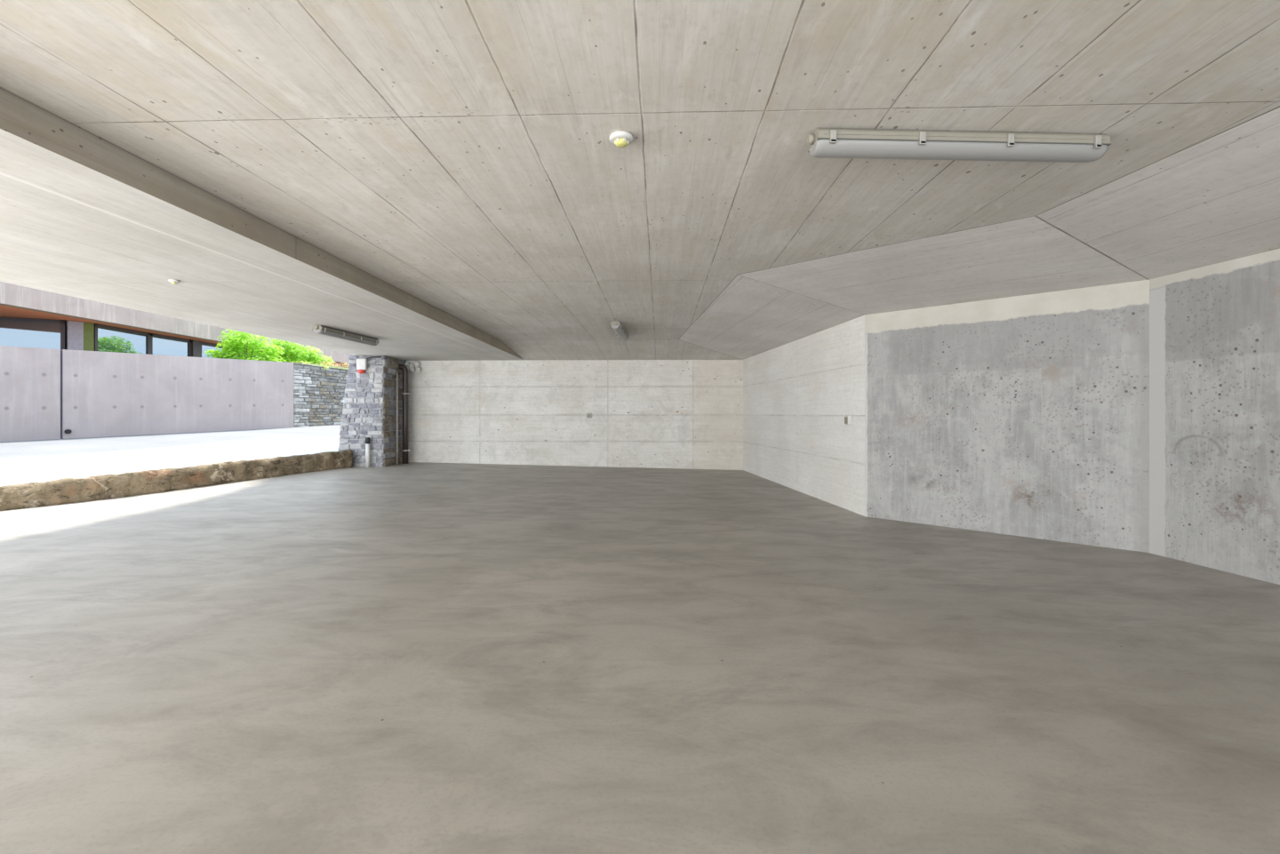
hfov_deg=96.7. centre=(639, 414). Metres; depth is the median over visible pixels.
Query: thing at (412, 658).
floor
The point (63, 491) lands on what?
stone wall
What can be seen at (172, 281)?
smoke detector
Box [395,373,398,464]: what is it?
conduit
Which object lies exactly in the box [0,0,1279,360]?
ceiling
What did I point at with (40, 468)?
road
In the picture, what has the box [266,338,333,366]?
leafy shrub
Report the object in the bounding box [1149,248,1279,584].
wall
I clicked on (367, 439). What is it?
marker post
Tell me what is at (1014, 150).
diffuser
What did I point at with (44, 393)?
wall
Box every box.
[356,356,381,373]
[586,412,591,418]
[844,415,852,424]
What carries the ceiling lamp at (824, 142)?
attached to the ceiling
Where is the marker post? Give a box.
[365,437,370,467]
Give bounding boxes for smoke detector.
[168,279,180,284]
[609,130,633,147]
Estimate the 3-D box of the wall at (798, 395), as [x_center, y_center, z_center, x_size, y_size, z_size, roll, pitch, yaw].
[2.775,-0.115,10.227,0.300,3.070,5.989,0,0,-5]
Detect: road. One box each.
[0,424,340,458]
[0,436,339,486]
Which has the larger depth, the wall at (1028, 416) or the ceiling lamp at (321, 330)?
the ceiling lamp at (321, 330)
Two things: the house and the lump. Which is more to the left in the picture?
the house
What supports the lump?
attached to the wall at (688, 414)
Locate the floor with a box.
[0,462,1279,853]
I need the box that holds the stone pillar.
[337,355,406,466]
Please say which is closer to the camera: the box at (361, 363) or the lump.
the box at (361, 363)
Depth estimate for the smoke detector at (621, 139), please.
2.91 m
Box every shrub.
[201,328,285,361]
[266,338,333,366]
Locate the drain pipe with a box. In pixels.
[399,364,410,463]
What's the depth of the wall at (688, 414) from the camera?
13.29 m
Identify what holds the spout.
attached to the wall at (44, 393)
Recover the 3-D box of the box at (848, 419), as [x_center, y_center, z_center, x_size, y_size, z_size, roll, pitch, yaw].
[2.794,0.080,7.634,0.069,0.130,0.120,0,0,-5]
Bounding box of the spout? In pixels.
[64,429,71,433]
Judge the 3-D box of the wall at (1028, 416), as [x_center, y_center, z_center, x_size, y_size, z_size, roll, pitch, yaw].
[3.921,-0.115,6.386,2.694,3.070,0.300,0,0,45]
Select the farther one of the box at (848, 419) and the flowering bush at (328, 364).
the flowering bush at (328, 364)
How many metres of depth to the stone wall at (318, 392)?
20.47 m
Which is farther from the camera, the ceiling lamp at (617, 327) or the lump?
the lump
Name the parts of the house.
pane, corner panel, olive panel, pane, pane, post, pane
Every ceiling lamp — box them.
[312,325,378,345]
[609,321,629,341]
[806,128,1111,162]
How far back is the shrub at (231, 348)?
21.06 m
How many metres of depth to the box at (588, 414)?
13.23 m
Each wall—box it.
[0,345,293,441]
[0,449,352,511]
[293,362,348,427]
[406,360,743,470]
[743,315,864,516]
[864,280,1149,552]
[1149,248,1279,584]
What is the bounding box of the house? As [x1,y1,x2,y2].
[0,281,352,367]
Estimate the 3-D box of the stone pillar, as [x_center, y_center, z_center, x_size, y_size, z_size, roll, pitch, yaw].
[-5.985,-0.059,12.783,1.029,2.417,1.235,0,0,0]
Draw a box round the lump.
[404,361,421,372]
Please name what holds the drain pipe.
attached to the stone pillar
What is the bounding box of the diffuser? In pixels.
[808,139,1108,162]
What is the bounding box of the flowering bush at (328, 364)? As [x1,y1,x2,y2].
[317,360,348,367]

